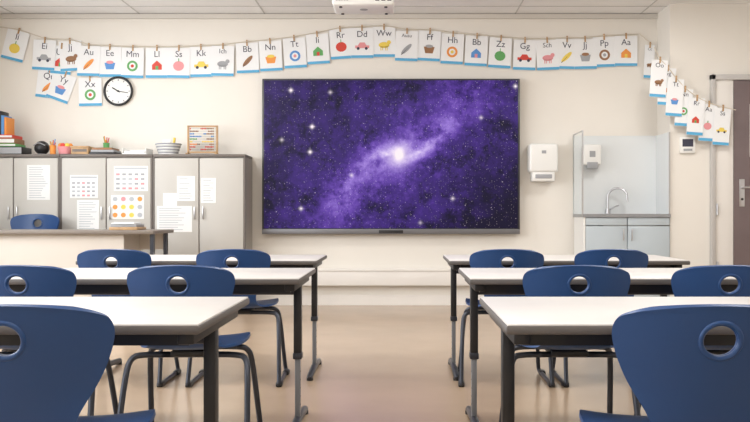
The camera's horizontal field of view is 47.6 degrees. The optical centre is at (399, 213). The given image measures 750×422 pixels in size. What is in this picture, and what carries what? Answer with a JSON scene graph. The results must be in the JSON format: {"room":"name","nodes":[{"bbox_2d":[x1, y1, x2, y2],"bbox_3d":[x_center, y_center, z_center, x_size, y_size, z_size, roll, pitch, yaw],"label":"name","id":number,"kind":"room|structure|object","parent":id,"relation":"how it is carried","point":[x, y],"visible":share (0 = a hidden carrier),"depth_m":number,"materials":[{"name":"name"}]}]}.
{"room":"classroom","nodes":[
{"label":"classroom","id":0,"kind":"room"},
{"bbox_2d":[0,305,646,421],"bbox_3d":[0.100,0.960,3.450,9.000,0.100,10.500,0,0,0],"label":"floor","id":1,"kind":"structure","parent":0,"point":[381,363],"depth_m":4.73,"materials":[{"name":"plastic"}]},
{"bbox_2d":[0,154,59,228],"bbox_3d":[-3.685,0.170,8.284,0.880,1.481,0.412,0,0,0],"label":"storage cabinet","id":2,"kind":"object","parent":1,"relation":"on","point":[29,183],"visible":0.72,"depth_m":8.10,"materials":[{"name":"grey painted metal"},{"name":"metal handles"}]},
{"bbox_2d":[0,135,31,153],"bbox_3d":[-3.783,-0.666,8.258,0.315,0.190,0.244,0,0,0],"label":"book stack","id":3,"kind":"object","parent":2,"relation":"on","point":[9,144],"visible":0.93,"depth_m":8.14,"materials":[{"name":"multicoloured paper"}]},
{"bbox_2d":[0,111,13,134],"bbox_3d":[-3.853,-0.876,8.245,0.153,0.228,0.170,0,0,0],"label":"books","id":4,"kind":"object","parent":3,"relation":"on","point":[6,122],"visible":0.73,"depth_m":8.18,"materials":[{"name":"orange paper"}]},
{"bbox_2d":[33,141,49,153],"bbox_3d":[-3.475,-0.640,8.244,0.143,0.138,0.148,0,0,0],"label":"speaker","id":5,"kind":"object","parent":2,"relation":"on","point":[41,147],"visible":0.89,"depth_m":8.20},
{"bbox_2d":[49,139,55,153],"bbox_3d":[-3.357,-0.648,8.220,0.066,0.154,0.066,0,0,0],"label":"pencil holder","id":6,"kind":"object","parent":2,"relation":"on","point":[52,146],"visible":0.86,"depth_m":8.20,"materials":[{"name":"orange paint"}]},
{"bbox_2d":[10,214,59,228],"bbox_3d":[-3.449,0.455,7.738,0.632,0.911,0.611,0,0,7],"label":"chair","id":7,"kind":"object","parent":1,"relation":"on","point":[26,221],"visible":0.37,"depth_m":8.00,"materials":[{"name":"blue plastic"}]},
{"bbox_2d":[0,265,117,415],"bbox_3d":[-1.376,0.546,3.265,0.506,0.729,0.489,0,0,-2],"label":"chair","id":8,"kind":"object","parent":1,"relation":"on","point":[41,281],"visible":0.3,"depth_m":3.05,"materials":[{"name":"blue plastic"}]},
{"bbox_2d":[0,304,155,421],"bbox_3d":[-0.775,0.541,1.867,0.512,0.737,0.495,0,0,-3],"label":"chair","id":9,"kind":"object","parent":1,"relation":"on","point":[63,353],"visible":1,"depth_m":1.66,"materials":[{"name":"blue plastic"}]},
{"bbox_2d":[0,229,173,296],"bbox_3d":[-3.050,0.522,7.210,2.100,0.775,0.620,0,0,0],"label":"desk","id":10,"kind":"object","parent":1,"relation":"on","point":[60,248],"visible":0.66,"depth_m":6.96,"materials":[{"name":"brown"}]},
{"bbox_2d":[109,222,145,229],"bbox_3d":[-2.312,0.103,7.225,0.237,0.062,0.250,0,0,0],"label":"folders","id":11,"kind":"object","parent":10,"relation":"on","point":[117,225],"visible":0.99,"depth_m":7.11,"materials":[{"name":"brown paper"}]},
{"bbox_2d":[60,154,152,254],"bbox_3d":[-2.800,0.170,8.284,0.880,1.481,0.412,0,0,0],"label":"storage cabinet","id":12,"kind":"object","parent":1,"relation":"on","point":[97,191],"visible":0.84,"depth_m":8.10,"materials":[{"name":"grey painted metal"},{"name":"metal handles"}]},
{"bbox_2d":[58,143,72,153],"bbox_3d":[-3.241,-0.628,8.240,0.150,0.115,0.150,0,0,0],"label":"bowl","id":13,"kind":"object","parent":12,"relation":"on","point":[63,148],"visible":0.87,"depth_m":8.18,"materials":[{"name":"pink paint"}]},
{"bbox_2d":[70,146,94,153],"bbox_3d":[-3.066,-0.611,8.245,0.176,0.080,0.240,0,0,0],"label":"wooden box","id":14,"kind":"object","parent":12,"relation":"on","point":[74,149],"visible":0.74,"depth_m":8.13,"materials":[{"name":"brown wood"}]},
{"bbox_2d":[89,148,121,153],"bbox_3d":[-2.846,-0.604,8.245,0.251,0.066,0.230,0,0,0],"label":"stack","id":15,"kind":"object","parent":12,"relation":"on","point":[94,150],"visible":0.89,"depth_m":8.14,"materials":[{"name":"white paper"}]},
{"bbox_2d":[103,136,109,147],"bbox_3d":[-2.909,-0.670,8.420,0.066,0.199,0.066,0,0,0],"label":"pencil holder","id":16,"kind":"object","parent":15,"relation":"on","point":[106,144],"visible":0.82,"depth_m":8.40,"materials":[{"name":"green plastic"}]},
{"bbox_2d":[122,148,152,153],"bbox_3d":[-2.547,-0.601,8.250,0.232,0.060,0.220,0,0,0],"label":"paper tray","id":17,"kind":"object","parent":12,"relation":"on","point":[124,151],"visible":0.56,"depth_m":8.15,"materials":[{"name":"white plastic"}]},
{"bbox_2d":[0,297,248,421],"bbox_3d":[-1.105,0.580,2.250,1.300,0.660,0.650,0,0,0],"label":"table","id":18,"kind":"object","parent":1,"relation":"on","point":[137,321],"visible":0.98,"depth_m":2.23,"materials":[{"name":"grey laminate"}]},
{"bbox_2d":[77,249,180,386],"bbox_3d":[-1.500,0.546,4.645,0.506,0.729,0.489,0,0,0],"label":"chair","id":19,"kind":"object","parent":1,"relation":"on","point":[96,258],"visible":0.28,"depth_m":4.43,"materials":[{"name":"blue plastic"}]},
{"bbox_2d":[8,268,315,421],"bbox_3d":[-1.040,0.580,3.620,1.300,0.660,0.650,0,0,0],"label":"table","id":20,"kind":"object","parent":1,"relation":"on","point":[90,281],"visible":0.57,"depth_m":3.50,"materials":[{"name":"grey laminate"}]},
{"bbox_2d":[117,265,262,421],"bbox_3d":[-0.796,0.546,3.265,0.506,0.729,0.489,0,0,-1],"label":"chair","id":21,"kind":"object","parent":1,"relation":"on","point":[146,281],"visible":0.49,"depth_m":3.08,"materials":[{"name":"blue plastic"}]},
{"bbox_2d":[76,255,326,380],"bbox_3d":[-1.098,0.580,4.900,1.300,0.660,0.650,0,0,0],"label":"table","id":22,"kind":"object","parent":1,"relation":"on","point":[277,261],"visible":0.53,"depth_m":4.78,"materials":[{"name":"grey laminate"}]},
{"bbox_2d":[153,154,251,254],"bbox_3d":[-1.915,0.170,8.284,0.880,1.481,0.412,0,0,0],"label":"storage cabinet","id":23,"kind":"object","parent":1,"relation":"on","point":[206,199],"visible":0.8,"depth_m":8.10,"materials":[{"name":"grey painted metal"},{"name":"metal handles"}]},
{"bbox_2d":[155,137,181,153],"bbox_3d":[-2.248,-0.657,8.250,0.255,0.172,0.215,0,0,0],"label":"bowl","id":24,"kind":"object","parent":23,"relation":"on","point":[166,147],"visible":0.9,"depth_m":8.18,"materials":[{"name":"white ceramic"}]},
{"bbox_2d":[185,125,217,153],"bbox_3d":[-1.915,-0.715,8.250,0.304,0.288,0.140,0,0,0],"label":"abacus","id":25,"kind":"object","parent":23,"relation":"on","point":[188,126],"visible":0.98,"depth_m":8.24,"materials":[{"name":"brown wood"}]},
{"bbox_2d":[185,249,289,386],"bbox_3d":[-0.878,0.546,4.645,0.506,0.729,0.489,0,0,-1],"label":"chair","id":26,"kind":"object","parent":1,"relation":"on","point":[246,258],"visible":0.47,"depth_m":4.46,"materials":[{"name":"blue plastic"}]},
{"bbox_2d":[458,249,554,386],"bbox_3d":[0.564,0.546,4.645,0.506,0.729,0.489,0,0,1],"label":"chair","id":27,"kind":"object","parent":1,"relation":"on","point":[492,258],"visible":0.37,"depth_m":4.45,"materials":[{"name":"blue plastic"}]},
{"bbox_2d":[443,255,689,380],"bbox_3d":[0.914,0.580,4.900,1.300,0.660,0.650,0,0,0],"label":"table","id":28,"kind":"object","parent":1,"relation":"on","point":[455,262],"visible":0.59,"depth_m":4.68,"materials":[{"name":"grey laminate"}]},
{"bbox_2d":[499,265,640,421],"bbox_3d":[0.640,0.546,3.265,0.506,0.729,0.489,0,0,0],"label":"chair","id":29,"kind":"object","parent":1,"relation":"on","point":[546,281],"visible":0.38,"depth_m":3.06,"materials":[{"name":"blue plastic"}]},
{"bbox_2d":[458,268,737,421],"bbox_3d":[0.920,0.580,3.620,1.300,0.660,0.650,0,0,0],"label":"table","id":30,"kind":"object","parent":1,"relation":"on","point":[482,281],"visible":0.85,"depth_m":3.51,"materials":[{"name":"grey laminate"}]},
{"bbox_2d":[553,249,648,386],"bbox_3d":[1.106,0.546,4.645,0.506,0.729,0.489,0,0,-1],"label":"chair","id":31,"kind":"object","parent":1,"relation":"on","point":[628,258],"visible":0.29,"depth_m":4.43,"materials":[{"name":"blue plastic"}]},
{"bbox_2d":[479,297,749,421],"bbox_3d":[0.890,0.580,2.250,1.300,0.660,0.650,0,0,0],"label":"table","id":32,"kind":"object","parent":1,"relation":"on","point":[523,321],"visible":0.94,"depth_m":2.18,"materials":[{"name":"grey laminate"}]},
{"bbox_2d":[573,130,670,296],"bbox_3d":[2.147,0.058,8.268,0.837,1.704,0.453,0,0,0],"label":"sink","id":33,"kind":"object","parent":1,"relation":"on","point":[630,187],"visible":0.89,"depth_m":8.48,"materials":[{"name":"grey"}]},
{"bbox_2d":[583,144,600,168],"bbox_3d":[1.898,-0.568,8.427,0.177,0.242,0.110,0,0,0],"label":"soap dispenser","id":34,"kind":"object","parent":33,"relation":"attached to","point":[591,152],"visible":0.88,"depth_m":8.38,"materials":[{"name":"white plastic"}]},
{"bbox_2d":[579,304,749,421],"bbox_3d":[0.622,0.541,1.867,0.512,0.737,0.495,0,0,1],"label":"chair","id":35,"kind":"object","parent":1,"relation":"on","point":[662,355],"visible":1,"depth_m":1.66,"materials":[{"name":"blue plastic"}]},
{"bbox_2d":[639,265,749,409],"bbox_3d":[1.186,0.546,3.265,0.506,0.729,0.489,0,0,2],"label":"chair","id":36,"kind":"object","parent":1,"relation":"on","point":[695,281],"visible":0.32,"depth_m":3.04,"materials":[{"name":"blue plastic"}]},
{"bbox_2d":[0,19,656,294],"bbox_3d":[-0.915,-0.545,8.600,6.970,2.910,0.200,0,0,0],"label":"wall","id":37,"kind":"structure","parent":0,"point":[556,105],"depth_m":8.50,"materials":[{"name":"paint"}]},
{"bbox_2d":[103,76,132,105],"bbox_3d":[-2.810,-1.226,8.481,0.298,0.298,0.036,0,0,0],"label":"wall clock","id":38,"kind":"object","parent":37,"relation":"attached to","point":[118,90],"visible":1,"depth_m":8.48,"materials":[{"name":"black plastic"}]},
{"bbox_2d":[0,24,654,105],"bbox_3d":[-0.727,-1.486,8.478,6.537,0.821,0.040,0,0,0],"label":"garland","id":39,"kind":"object","parent":37,"relation":"attached to","point":[54,64],"visible":1,"depth_m":8.48,"materials":[{"name":"paper"},{"name":"string"},{"name":"wood"}]},
{"bbox_2d":[0,14,657,18],"bbox_3d":[-0.815,-1.972,8.485,6.770,0.044,0.030,0,0,0],"label":"trim","id":40,"kind":"structure","parent":37,"relation":"attached to","point":[2,16],"depth_m":8.47,"materials":[{"name":"grey paint"}]},
{"bbox_2d":[256,295,483,304],"bbox_3d":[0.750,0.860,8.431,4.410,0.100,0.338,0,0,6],"label":"baseboard","id":41,"kind":"structure","parent":37,"relation":"attached to","point":[283,299],"depth_m":8.49,"materials":[{"name":"beige paint"}]},
{"bbox_2d":[302,269,469,285],"bbox_3d":[0.120,0.627,8.450,3.160,0.165,0.099,0,0,0],"label":"wall trim","id":42,"kind":"structure","parent":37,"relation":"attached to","point":[326,277],"depth_m":8.41,"materials":[{"name":"beige paint"}]},
{"bbox_2d":[262,79,519,233],"bbox_3d":[-0.089,-0.570,8.445,2.550,1.537,0.107,0,0,0],"label":"display","id":43,"kind":"object","parent":37,"relation":"attached to","point":[340,156],"visible":1,"depth_m":8.40,"materials":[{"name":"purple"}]},
{"bbox_2d":[527,143,557,181],"bbox_3d":[1.411,-0.507,8.414,0.283,0.373,0.170,0,0,0],"label":"paper towel dispenser","id":44,"kind":"object","parent":37,"relation":"attached to","point":[542,158],"visible":1,"depth_m":8.33,"materials":[{"name":"white plastic"}]},
{"bbox_2d":[0,0,749,13],"bbox_3d":[0.100,-2.048,3.450,9.000,0.104,10.500,0,0,0],"label":"ceiling","id":45,"kind":"structure","parent":0,"point":[6,6],"depth_m":8.18,"materials":[{"name":"white paint"}]},
{"bbox_2d":[332,0,393,14],"bbox_3d":[-0.276,-1.775,6.529,0.463,0.439,0.363,0,0,0],"label":"ceiling projector","id":46,"kind":"object","parent":45,"relation":"hanging from","point":[342,7],"depth_m":6.41,"materials":[{"name":"white plastic"}]},
{"bbox_2d":[657,4,749,296],"bbox_3d":[3.585,-0.545,8.395,2.030,2.910,0.610,0,0,0],"label":"wall","id":47,"kind":"structure","parent":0,"point":[700,41],"depth_m":8.09,"materials":[{"name":"beige paint"}]},
{"bbox_2d":[679,137,694,152],"bbox_3d":[2.730,-0.655,8.072,0.142,0.152,0.034,0,0,0],"label":"wall thermostat","id":48,"kind":"object","parent":47,"relation":"attached to","point":[686,144],"visible":1,"depth_m":8.06,"materials":[{"name":"white plastic"}]},
{"bbox_2d":[649,47,735,145],"bbox_3d":[2.752,-1.107,8.000,0.814,0.928,0.028,0,0,0],"label":"garland","id":49,"kind":"object","parent":47,"relation":"attached to","point":[710,122],"visible":1,"depth_m":8.00,"materials":[{"name":"printed paper card"},{"name":"string"},{"name":"wood"}]},
{"bbox_2d":[710,74,749,264],"bbox_3d":[3.583,-0.205,8.035,1.275,2.230,0.110,0,0,0],"label":"door","id":50,"kind":"structure","parent":47,"relation":"in","point":[729,165],"depth_m":8.05,"materials":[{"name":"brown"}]}
]}

